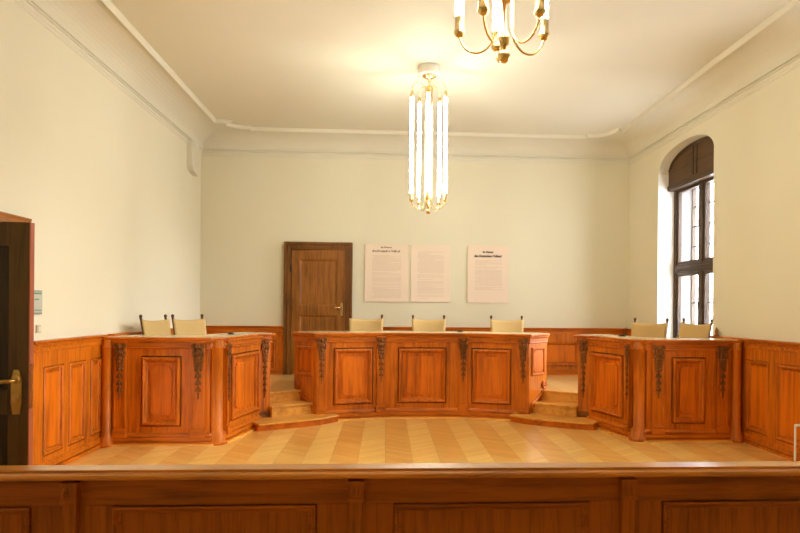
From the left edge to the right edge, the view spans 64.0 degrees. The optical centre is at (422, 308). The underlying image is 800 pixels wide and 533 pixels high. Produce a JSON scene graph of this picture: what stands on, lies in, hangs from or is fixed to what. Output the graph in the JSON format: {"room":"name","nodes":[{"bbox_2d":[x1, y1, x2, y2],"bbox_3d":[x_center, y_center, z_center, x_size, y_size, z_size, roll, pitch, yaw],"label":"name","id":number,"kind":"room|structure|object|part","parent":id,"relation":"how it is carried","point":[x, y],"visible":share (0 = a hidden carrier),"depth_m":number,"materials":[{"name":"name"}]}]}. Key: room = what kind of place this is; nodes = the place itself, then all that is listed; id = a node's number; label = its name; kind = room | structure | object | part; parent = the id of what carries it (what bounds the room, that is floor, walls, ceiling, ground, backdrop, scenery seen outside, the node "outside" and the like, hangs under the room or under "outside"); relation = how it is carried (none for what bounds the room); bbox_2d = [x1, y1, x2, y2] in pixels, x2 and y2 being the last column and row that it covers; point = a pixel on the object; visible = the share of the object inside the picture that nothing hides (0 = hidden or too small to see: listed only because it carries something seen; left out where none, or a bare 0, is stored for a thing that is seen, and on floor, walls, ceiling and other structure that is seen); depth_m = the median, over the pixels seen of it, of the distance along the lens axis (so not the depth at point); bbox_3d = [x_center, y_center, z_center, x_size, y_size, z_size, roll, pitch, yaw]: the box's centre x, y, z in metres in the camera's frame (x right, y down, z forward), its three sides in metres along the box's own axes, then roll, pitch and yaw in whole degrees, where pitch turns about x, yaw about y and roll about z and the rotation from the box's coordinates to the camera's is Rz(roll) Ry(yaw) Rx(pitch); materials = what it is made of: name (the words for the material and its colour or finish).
{"room":"courtroom","nodes":[
{"label":"courtroom","id":0,"kind":"room"},
{"bbox_2d":[0,0,200,340],"bbox_3d":[-3.421,-0.709,3.599,0.300,4.360,13.980,0,0,-3],"label":"wall","id":1,"kind":"structure","parent":0,"point":[109,192],"depth_m":6.61,"materials":[{"name":"paint"}]},
{"bbox_2d":[0,211,34,465],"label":"door","id":2,"kind":"structure","parent":1,"relation":"in","point":[17,233],"depth_m":3.75,"materials":[{"name":"brown wood"}]},
{"bbox_3d":[-2.780,0.476,3.748,0.737,1.800,0.018,0,0,-3],"label":"panel","id":3,"kind":"part","parent":2,"relation":"part of","materials":[{"name":"brown wood"}]},
{"bbox_3d":[-2.436,0.489,3.710,0.185,0.260,0.076,0,0,-3],"label":"handle","id":4,"kind":"part","parent":2,"relation":"part of","materials":[{"name":"gold metal"}]},
{"bbox_3d":[-3.317,0.365,4.522,0.039,2.214,1.890,0,0,-3],"label":"architrave","id":5,"kind":"part","parent":2,"relation":"part of","materials":[{"name":"brown wood"}]},
{"bbox_3d":[-3.300,-0.741,4.507,0.044,0.045,1.920,0,0,-3],"label":"cornice","id":6,"kind":"part","parent":2,"relation":"part of","materials":[{"name":"brown wood"}]},
{"bbox_3d":[-2.304,0.460,3.773,0.003,0.260,0.026,0,0,-3],"label":"lock plate","id":7,"kind":"part","parent":2,"relation":"part of","materials":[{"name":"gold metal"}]},
{"bbox_2d":[34,290,41,313],"bbox_3d":[-3.373,-0.054,5.588,0.035,0.210,0.165,0,0,-3],"label":"wall display","id":8,"kind":"object","parent":1,"relation":"attached to","point":[37,293],"visible":0.63,"depth_m":5.59,"materials":[{"name":"white paper"}]},
{"bbox_2d":[36,325,40,332],"bbox_3d":[-3.386,0.181,5.647,0.020,0.070,0.065,0,0,-3],"label":"light switch","id":9,"kind":"object","parent":1,"relation":"attached to","point":[38,327],"visible":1,"depth_m":5.63,"materials":[{"name":"beige plastic"}]},
{"bbox_2d":[33,335,108,464],"bbox_3d":[-3.392,0.878,6.193,0.082,1.187,1.445,0,0,-3],"label":"wall paneling","id":10,"kind":"structure","parent":1,"relation":"attached to","point":[66,371],"depth_m":6.08,"materials":[{"name":"brown wood"}]},
{"bbox_3d":[-3.384,0.920,5.856,0.039,0.784,0.342,0,0,-3],"label":"panel moulding","id":11,"kind":"part","parent":10,"relation":"part of","materials":[{"name":"brown wood"}]},
{"bbox_3d":[-3.403,1.419,6.193,0.070,0.105,1.445,0,0,-3],"label":"skirting","id":12,"kind":"part","parent":10,"relation":"part of","materials":[{"name":"brown wood"}]},
{"bbox_3d":[-3.388,0.337,6.193,0.082,0.105,1.445,0,0,-3],"label":"cap rail","id":13,"kind":"part","parent":10,"relation":"part of","materials":[{"name":"brown wood"}]},
{"bbox_3d":[-3.410,0.920,6.310,0.039,0.784,0.332,0,0,-3],"label":"panel moulding","id":14,"kind":"part","parent":10,"relation":"part of","materials":[{"name":"brown wood"}]},
{"bbox_3d":[-3.433,0.920,6.709,0.039,0.784,0.232,0,0,-3],"label":"panel moulding","id":15,"kind":"part","parent":10,"relation":"part of","materials":[{"name":"brown wood"}]},
{"bbox_2d":[107,328,173,335],"bbox_3d":[-3.542,0.684,8.831,0.082,0.802,3.520,0,0,-3],"label":"trim","id":16,"kind":"structure","parent":1,"relation":"attached to","point":[172,331],"depth_m":7.57,"materials":[{"name":"brown wood"}]},
{"bbox_2d":[187,140,198,175],"bbox_3d":[-3.576,-2.341,10.000,0.098,0.499,0.340,0,0,-3],"label":"corbel","id":17,"kind":"object","parent":1,"relation":"attached to","point":[192,146],"visible":1,"depth_m":9.87,"materials":[{"name":"beige paint"}]},
{"bbox_2d":[13,0,799,164],"bbox_3d":[0.354,-2.721,3.815,7.228,0.292,13.980,0,0,-3],"label":"trim","id":18,"kind":"structure","parent":1,"relation":"attached to","point":[90,23],"depth_m":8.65,"materials":[{"name":"paint"}]},
{"bbox_2d":[200,156,628,335],"bbox_3d":[-0.073,-0.681,10.944,7.828,4.360,0.300,0,0,-3],"label":"wall","id":19,"kind":"structure","parent":0,"point":[564,227],"depth_m":10.80,"materials":[{"name":"paint"}]},
{"bbox_2d":[206,325,282,374],"bbox_3d":[-2.954,0.689,10.587,1.299,0.802,0.082,0,0,-3],"label":"trim","id":20,"kind":"structure","parent":19,"relation":"attached to","point":[276,348],"depth_m":10.61,"materials":[{"name":"brown wood"}]},
{"bbox_3d":[-2.951,0.340,10.587,1.299,0.105,0.082,0,0,-3],"label":"cap rail","id":21,"kind":"part","parent":20,"relation":"part of","materials":[{"name":"brown wood"}]},
{"bbox_3d":[-2.676,0.734,10.614,0.472,0.399,0.039,0,0,-3],"label":"panel moulding","id":22,"kind":"part","parent":20,"relation":"part of","materials":[{"name":"brown wood"}]},
{"bbox_3d":[-2.957,1.037,10.593,1.299,0.105,0.070,0,0,-3],"label":"skirting","id":23,"kind":"part","parent":20,"relation":"part of","materials":[{"name":"brown wood"}]},
{"bbox_2d":[283,241,352,374],"bbox_3d":[-1.735,-0.002,10.649,1.138,2.204,0.105,0,0,-3],"label":"door","id":24,"kind":"structure","parent":19,"relation":"in","point":[318,276],"depth_m":10.66,"materials":[{"name":"brown wood"}]},
{"bbox_3d":[-1.733,-0.430,10.674,0.624,0.770,0.020,0,0,-3],"label":"panel moulding","id":25,"kind":"part","parent":24,"relation":"part of","materials":[{"name":"brown wood"}]},
{"bbox_3d":[-1.741,0.498,10.674,0.624,0.765,0.020,0,0,-3],"label":"panel moulding","id":26,"kind":"part","parent":24,"relation":"part of","materials":[{"name":"brown wood"}]},
{"bbox_3d":[-1.395,0.018,10.650,0.135,0.220,0.067,0,0,-3],"label":"handle","id":27,"kind":"part","parent":24,"relation":"part of","materials":[{"name":"gold metal"}]},
{"bbox_2d":[365,244,407,301],"bbox_3d":[-0.601,-0.594,10.747,0.725,0.966,0.025,0,0,-3],"label":"poster","id":28,"kind":"object","parent":19,"relation":"attached to","point":[386,265],"visible":1,"depth_m":10.74,"materials":[{"name":"beige paper"}]},
{"bbox_2d":[372,255,400,297],"bbox_3d":[-0.597,-0.534,10.736,0.486,0.716,0.001,0,0,-3],"label":"print","id":29,"kind":"object","parent":28,"relation":"attached to","point":[378,280],"depth_m":10.73},
{"bbox_2d":[411,245,449,301],"bbox_3d":[0.140,-0.583,10.791,0.660,0.956,0.024,0,0,-3],"label":"poster","id":30,"kind":"object","parent":19,"relation":"attached to","point":[430,264],"visible":1,"depth_m":10.78,"materials":[{"name":"beige paper"}]},
{"bbox_2d":[418,254,443,298],"bbox_3d":[0.144,-0.559,10.779,0.442,0.790,0.001,0,0,-3],"label":"print","id":31,"kind":"object","parent":30,"relation":"attached to","point":[422,256],"depth_m":10.78},
{"bbox_2d":[467,246,508,302],"bbox_3d":[1.116,-0.576,10.846,0.695,0.965,0.025,0,0,-3],"label":"poster","id":32,"kind":"object","parent":19,"relation":"attached to","point":[488,266],"visible":1,"depth_m":10.84,"materials":[{"name":"beige paper"}]},
{"bbox_2d":[475,260,501,289],"bbox_3d":[1.120,-0.563,10.835,0.466,0.504,0.001,0,0,-3],"label":"print","id":33,"kind":"object","parent":32,"relation":"attached to","point":[477,271],"depth_m":10.83},
{"bbox_2d":[383,327,624,374],"bbox_3d":[1.138,0.724,10.823,4.639,0.802,0.082,0,0,-3],"label":"trim","id":34,"kind":"structure","parent":19,"relation":"attached to","point":[562,349],"depth_m":10.89,"materials":[{"name":"brown wood"}]},
{"bbox_3d":[1.141,0.375,10.823,4.639,0.105,0.082,0,0,-3],"label":"cap rail","id":35,"kind":"part","parent":34,"relation":"part of","materials":[{"name":"brown wood"}]},
{"bbox_3d":[1.135,1.072,10.829,4.639,0.105,0.070,0,0,-3],"label":"skirting","id":36,"kind":"part","parent":34,"relation":"part of","materials":[{"name":"brown wood"}]},
{"bbox_3d":[2.286,0.776,10.899,0.752,0.399,0.039,0,0,-3],"label":"panel moulding","id":37,"kind":"part","parent":34,"relation":"part of","materials":[{"name":"brown wood"}]},
{"bbox_2d":[66,419,790,464],"bbox_3d":[0.318,1.603,3.815,8.428,0.200,14.580,0,0,-3],"label":"floor","id":38,"kind":"structure","parent":0,"point":[372,441],"depth_m":6.88,"materials":[{"name":"brown wood"}]},
{"bbox_2d":[99,332,275,447],"bbox_3d":[-2.681,0.893,7.631,1.659,1.168,1.653,0,0,-3],"label":"desk","id":39,"kind":"object","parent":38,"relation":"on","point":[208,389],"visible":0.99,"depth_m":6.91,"materials":[{"name":"brown wood"}]},
{"bbox_3d":[-2.819,0.895,6.910,0.404,0.737,0.068,0,0,-3],"label":"panel","id":40,"kind":"part","parent":39,"relation":"part of","materials":[{"name":"brown wood"}]},
{"bbox_3d":[-2.466,1.468,7.184,1.925,0.022,0.734,0,0,-42],"label":"shoe moulding","id":41,"kind":"part","parent":39,"relation":"part of","materials":[{"name":"brown wood"}]},
{"bbox_3d":[-2.115,0.900,7.641,0.068,0.737,0.774,0,0,8],"label":"panel","id":42,"kind":"part","parent":39,"relation":"part of","materials":[{"name":"brown wood"}]},
{"bbox_3d":[-2.050,0.867,8.201,0.150,1.042,0.150,0,0,-39],"label":"post","id":43,"kind":"part","parent":39,"relation":"part of","materials":[{"name":"brown wood"}]},
{"bbox_2d":[252,390,338,431],"bbox_3d":[-1.684,1.292,8.232,1.130,0.387,0.655,0,0,-39],"label":"steps","id":44,"kind":"structure","parent":38,"relation":"on","point":[287,411],"depth_m":8.23,"materials":[{"name":"brown wood"}]},
{"bbox_2d":[0,461,799,532],"bbox_3d":[0.383,1.093,2.763,7.226,0.820,0.139,0,0,-3],"label":"barrier","id":45,"kind":"object","parent":38,"relation":"on","point":[753,496],"visible":1,"depth_m":2.72,"materials":[{"name":"brown wood"}]},
{"bbox_3d":[-2.029,1.077,2.607,0.832,0.524,0.029,0,0,-3],"label":"panel","id":46,"kind":"part","parent":45,"relation":"part of","materials":[{"name":"brown wood"}]},
{"bbox_3d":[-0.866,1.087,2.674,0.832,0.524,0.029,0,0,-3],"label":"panel","id":47,"kind":"part","parent":45,"relation":"part of","materials":[{"name":"brown wood"}]},
{"bbox_3d":[-1.131,0.691,2.683,4.188,0.041,0.123,0,0,-3],"label":"rail","id":48,"kind":"part","parent":45,"relation":"part of","materials":[{"name":"brown wood"}]},
{"bbox_3d":[0.386,0.778,2.753,7.226,0.108,0.012,0,0,-3],"label":"rail","id":49,"kind":"part","parent":45,"relation":"part of","materials":[{"name":"brown wood"}]},
{"bbox_3d":[0.297,1.097,2.741,0.832,0.524,0.029,0,0,-3],"label":"panel","id":50,"kind":"part","parent":45,"relation":"part of","materials":[{"name":"brown wood"}]},
{"bbox_3d":[2.477,0.722,2.891,3.036,0.041,0.123,0,0,-3],"label":"rail","id":51,"kind":"part","parent":45,"relation":"part of","materials":[{"name":"brown wood"}]},
{"bbox_3d":[1.460,1.106,2.808,0.832,0.524,0.029,0,0,-3],"label":"panel","id":52,"kind":"part","parent":45,"relation":"part of","materials":[{"name":"brown wood"}]},
{"bbox_2d":[291,331,549,420],"bbox_3d":[-0.012,0.916,8.953,3.574,1.168,1.023,0,0,-3],"label":"bench","id":53,"kind":"object","parent":38,"relation":"on","point":[351,375],"visible":1,"depth_m":8.71,"materials":[{"name":"brown wood"}]},
{"bbox_3d":[-1.583,0.697,8.593,0.341,0.380,0.024,0,0,43],"label":"panel","id":54,"kind":"part","parent":53,"relation":"part of","materials":[{"name":"brown wood"}]},
{"bbox_3d":[-0.928,0.911,8.605,0.517,0.737,0.068,0,0,-20],"label":"panel","id":55,"kind":"part","parent":53,"relation":"part of","materials":[{"name":"brown wood"}]},
{"bbox_3d":[-0.002,0.918,8.775,0.644,0.737,0.068,0,0,-3],"label":"panel","id":56,"kind":"part","parent":53,"relation":"part of","materials":[{"name":"brown wood"}]},
{"bbox_3d":[0.004,1.489,8.584,2.812,0.022,0.283,0,0,-3],"label":"shoe moulding","id":57,"kind":"part","parent":53,"relation":"part of","materials":[{"name":"brown wood"}]},
{"bbox_3d":[0.938,0.926,8.712,0.517,0.737,0.068,0,0,13],"label":"panel","id":58,"kind":"part","parent":53,"relation":"part of","materials":[{"name":"brown wood"}]},
{"bbox_3d":[1.593,0.724,8.776,0.024,0.380,0.341,0,0,40],"label":"panel","id":59,"kind":"part","parent":53,"relation":"part of","materials":[{"name":"brown wood"}]},
{"bbox_2d":[270,374,577,391],"bbox_3d":[0.018,1.308,9.057,7.228,0.385,3.480,0,0,-3],"label":"platform","id":60,"kind":"object","parent":38,"relation":"on","point":[568,383],"visible":0.07,"depth_m":9.60,"materials":[{"name":"brown wood"}]},
{"bbox_2d":[139,314,170,334],"bbox_3d":[-2.998,0.581,7.631,0.517,1.019,0.520,0,0,12],"label":"chair","id":61,"kind":"object","parent":60,"relation":"on","point":[161,327],"visible":0.32,"depth_m":7.68,"materials":[{"name":"beige leather"}]},
{"bbox_3d":[-3.180,0.309,7.671,0.098,0.357,0.520,0,0,12],"label":"backrest","id":62,"kind":"part","parent":61,"relation":"part of","materials":[{"name":"beige fabric"}]},
{"bbox_2d":[171,314,206,334],"bbox_3d":[-2.800,0.583,8.094,0.517,1.019,0.520,0,0,28],"label":"chair","id":63,"kind":"object","parent":60,"relation":"on","point":[180,327],"visible":0.39,"depth_m":8.20,"materials":[{"name":"brown wood"}]},
{"bbox_2d":[349,314,382,330],"bbox_3d":[-0.843,0.599,9.508,0.520,1.019,0.517,0,0,-3],"label":"chair","id":64,"kind":"object","parent":60,"relation":"on","point":[354,324],"visible":0.41,"depth_m":9.71,"materials":[{"name":"brown wood"}]},
{"bbox_2d":[412,315,445,330],"bbox_3d":[0.105,0.608,9.563,0.520,1.019,0.517,0,0,-3],"label":"chair","id":65,"kind":"object","parent":60,"relation":"on","point":[417,325],"visible":0.38,"depth_m":9.77,"materials":[{"name":"brown wood"}]},
{"bbox_2d":[490,315,523,331],"bbox_3d":[1.308,0.618,9.632,0.520,1.019,0.517,0,0,-3],"label":"chair","id":66,"kind":"object","parent":60,"relation":"on","point":[495,325],"visible":0.36,"depth_m":9.83,"materials":[{"name":"brown wood"}]},
{"bbox_2d":[631,317,668,337],"bbox_3d":[2.791,0.630,8.226,0.517,1.019,0.520,0,0,-36],"label":"chair","id":67,"kind":"object","parent":60,"relation":"on","point":[638,329],"visible":0.32,"depth_m":8.35,"materials":[{"name":"brown wood"}]},
{"bbox_2d":[679,318,712,337],"bbox_3d":[3.275,0.634,8.073,0.517,1.019,0.520,0,0,-19],"label":"chair","id":68,"kind":"object","parent":60,"relation":"on","point":[686,330],"visible":0.34,"depth_m":8.16,"materials":[{"name":"brown wood"}]},
{"bbox_2d":[510,390,597,430],"bbox_3d":[1.774,1.322,8.431,1.130,0.387,0.655,0,0,33],"label":"steps","id":69,"kind":"structure","parent":38,"relation":"on","point":[559,409],"depth_m":8.44,"materials":[{"name":"brown wood"}]},
{"bbox_2d":[573,334,744,442],"bbox_3d":[2.838,0.940,8.003,1.659,1.168,1.542,0,0,-3],"label":"desk","id":70,"kind":"object","parent":38,"relation":"on","point":[637,389],"visible":1,"depth_m":7.36,"materials":[{"name":"brown wood"}]},
{"bbox_3d":[2.149,0.902,8.443,0.150,1.042,0.150,0,0,33],"label":"post","id":71,"kind":"part","parent":70,"relation":"part of","materials":[{"name":"brown wood"}]},
{"bbox_3d":[2.289,0.938,7.949,0.068,0.737,0.672,0,0,-17],"label":"panel","id":72,"kind":"part","parent":70,"relation":"part of","materials":[{"name":"brown wood"}]},
{"bbox_3d":[2.713,1.512,7.545,1.876,0.022,0.684,0,0,32],"label":"shoe moulding","id":73,"kind":"part","parent":70,"relation":"part of","materials":[{"name":"brown wood"}]},
{"bbox_3d":[3.059,0.945,7.358,0.374,0.737,0.068,0,0,-3],"label":"panel","id":74,"kind":"part","parent":70,"relation":"part of","materials":[{"name":"brown wood"}]},
{"bbox_2d":[794,424,799,460],"bbox_3d":[2.706,1.139,4.178,0.578,0.767,0.310,0,0,-3],"label":"display stand","id":75,"kind":"object","parent":38,"relation":"on","point":[795,425],"visible":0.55,"depth_m":4.16,"materials":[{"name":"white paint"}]},
{"bbox_2d":[110,0,790,134],"bbox_3d":[0.356,-2.957,3.815,7.828,0.200,14.580,0,0,-3],"label":"ceiling","id":76,"kind":"structure","parent":0,"point":[601,65],"depth_m":7.26,"materials":[{"name":"paint"}]},
{"bbox_2d":[214,123,248,130],"bbox_3d":[-2.992,-2.869,10.028,0.470,0.041,0.410,0,0,-3],"label":"trim","id":77,"kind":"structure","parent":76,"relation":"attached to","point":[220,126],"depth_m":10.08,"materials":[{"name":"paint"}]},
{"bbox_2d":[409,63,447,213],"bbox_3d":[0.076,-1.987,7.556,0.444,1.744,0.426,0,0,3],"label":"chandelier","id":78,"kind":"object","parent":76,"relation":"hanging from","point":[429,71],"visible":1,"depth_m":7.51,"materials":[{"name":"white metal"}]},
{"bbox_3d":[-0.045,-1.917,7.543,0.177,1.497,0.011,0,0,-15],"label":"arm","id":79,"kind":"part","parent":78,"relation":"part of","materials":[{"name":"white glass"}]},
{"bbox_3d":[0.007,-1.917,7.680,0.011,1.497,0.177,0,0,-33],"label":"arm","id":80,"kind":"part","parent":78,"relation":"part of","materials":[{"name":"white glass"}]},
{"bbox_3d":[0.076,-1.935,7.576,0.076,1.528,0.076,0,0,3],"label":"stem","id":81,"kind":"part","parent":78,"relation":"part of","materials":[{"name":"white glass"}]},
{"bbox_3d":[0.154,-1.916,7.673,0.011,1.497,0.177,0,0,39],"label":"arm","id":82,"kind":"part","parent":78,"relation":"part of","materials":[{"name":"white glass"}]},
{"bbox_3d":[0.193,-1.915,7.532,0.177,1.497,0.011,0,0,21],"label":"arm","id":83,"kind":"part","parent":78,"relation":"part of","materials":[{"name":"white glass"}]},
{"bbox_2d":[454,0,548,63],"bbox_3d":[0.377,-1.985,2.925,0.444,1.744,0.426,0,0,-3],"label":"chandelier","id":84,"kind":"object","parent":76,"relation":"hanging from","point":[499,42],"visible":1,"depth_m":2.91,"materials":[{"name":"gold metal"}]},
{"bbox_3d":[0.257,-1.915,2.937,0.177,1.497,0.011,0,0,15],"label":"arm","id":85,"kind":"part","parent":84,"relation":"part of","materials":[{"name":"gold metal"}]},
{"bbox_3d":[0.310,-1.915,2.800,0.011,1.497,0.177,0,0,33],"label":"arm","id":86,"kind":"part","parent":84,"relation":"part of","materials":[{"name":"gold metal"}]},
{"bbox_3d":[0.371,-1.914,3.030,0.011,1.497,0.177,0,0,-3],"label":"arm","id":87,"kind":"part","parent":84,"relation":"part of","materials":[{"name":"gold metal"}]},
{"bbox_3d":[0.378,-1.933,2.906,0.076,1.528,0.076,0,0,-3],"label":"stem","id":88,"kind":"part","parent":84,"relation":"part of","materials":[{"name":"gold metal"}]},
{"bbox_3d":[0.457,-1.913,2.809,0.011,1.497,0.177,0,0,-39],"label":"arm","id":89,"kind":"part","parent":84,"relation":"part of","materials":[{"name":"gold metal"}]},
{"bbox_3d":[0.494,-1.913,2.951,0.177,1.497,0.011,0,0,-21],"label":"arm","id":90,"kind":"part","parent":84,"relation":"part of","materials":[{"name":"gold metal"}]},
{"bbox_2d":[588,133,622,138],"bbox_3d":[2.968,-2.818,10.371,0.470,0.041,0.410,0,0,-3],"label":"trim","id":91,"kind":"structure","parent":76,"relation":"attached to","point":[616,135],"depth_m":10.47,"materials":[{"name":"paint"}]},
{"bbox_2d":[628,66,799,342],"bbox_3d":[4.244,-0.644,4.040,0.600,4.360,13.980,0,0,-3],"label":"wall","id":92,"kind":"structure","parent":0,"point":[756,139],"depth_m":7.38,"materials":[{"name":"paint"}]},
{"bbox_2d":[625,328,631,335],"bbox_3d":[3.523,0.744,10.440,0.082,0.802,1.120,0,0,-3],"label":"trim","id":93,"kind":"structure","parent":92,"relation":"attached to","point":[627,330],"depth_m":10.86,"materials":[{"name":"brown wood"}]},
{"bbox_2d":[657,136,713,337],"bbox_3d":[3.946,-0.915,9.006,0.610,2.862,1.670,0,0,-3],"label":"window","id":94,"kind":"structure","parent":92,"relation":"in","point":[692,168],"depth_m":9.74,"materials":[{"name":"brown wood"}]},
{"bbox_3d":[3.888,-2.067,9.002,0.146,0.549,1.658,0,0,-3],"label":"header moulding","id":95,"kind":"part","parent":94,"relation":"part of","materials":[{"name":"brown wood"}]},
{"bbox_3d":[4.219,-0.762,9.022,0.060,2.555,1.670,0,0,-3],"label":"frame","id":96,"kind":"part","parent":94,"relation":"part of","materials":[{"name":"brown wood"}]},
{"bbox_2d":[710,336,737,339],"bbox_3d":[3.673,0.745,7.829,0.082,0.802,0.550,0,0,-3],"label":"trim","id":97,"kind":"structure","parent":92,"relation":"attached to","point":[724,337],"depth_m":7.73,"materials":[{"name":"brown wood"}]},
{"bbox_2d":[738,338,799,460],"bbox_3d":[3.804,0.939,5.528,0.082,1.187,3.800,0,0,-3],"label":"wall paneling","id":98,"kind":"structure","parent":92,"relation":"attached to","point":[770,369],"depth_m":6.84,"materials":[{"name":"brown wood"}]},
{"bbox_3d":[3.724,0.981,7.096,0.039,0.784,0.402,0,0,-3],"label":"panel moulding","id":99,"kind":"part","parent":98,"relation":"part of","materials":[{"name":"brown wood"}]},
{"bbox_3d":[3.808,0.398,5.528,0.082,0.105,3.800,0,0,-3],"label":"cap rail","id":100,"kind":"part","parent":98,"relation":"part of","materials":[{"name":"brown wood"}]},
{"bbox_3d":[3.805,1.480,5.529,0.070,0.105,3.800,0,0,-3],"label":"skirting","id":101,"kind":"part","parent":98,"relation":"part of","materials":[{"name":"brown wood"}]},
{"bbox_3d":[3.760,0.981,6.467,0.039,0.784,0.562,0,0,-3],"label":"panel moulding","id":102,"kind":"part","parent":98,"relation":"part of","materials":[{"name":"brown wood"}]}
]}

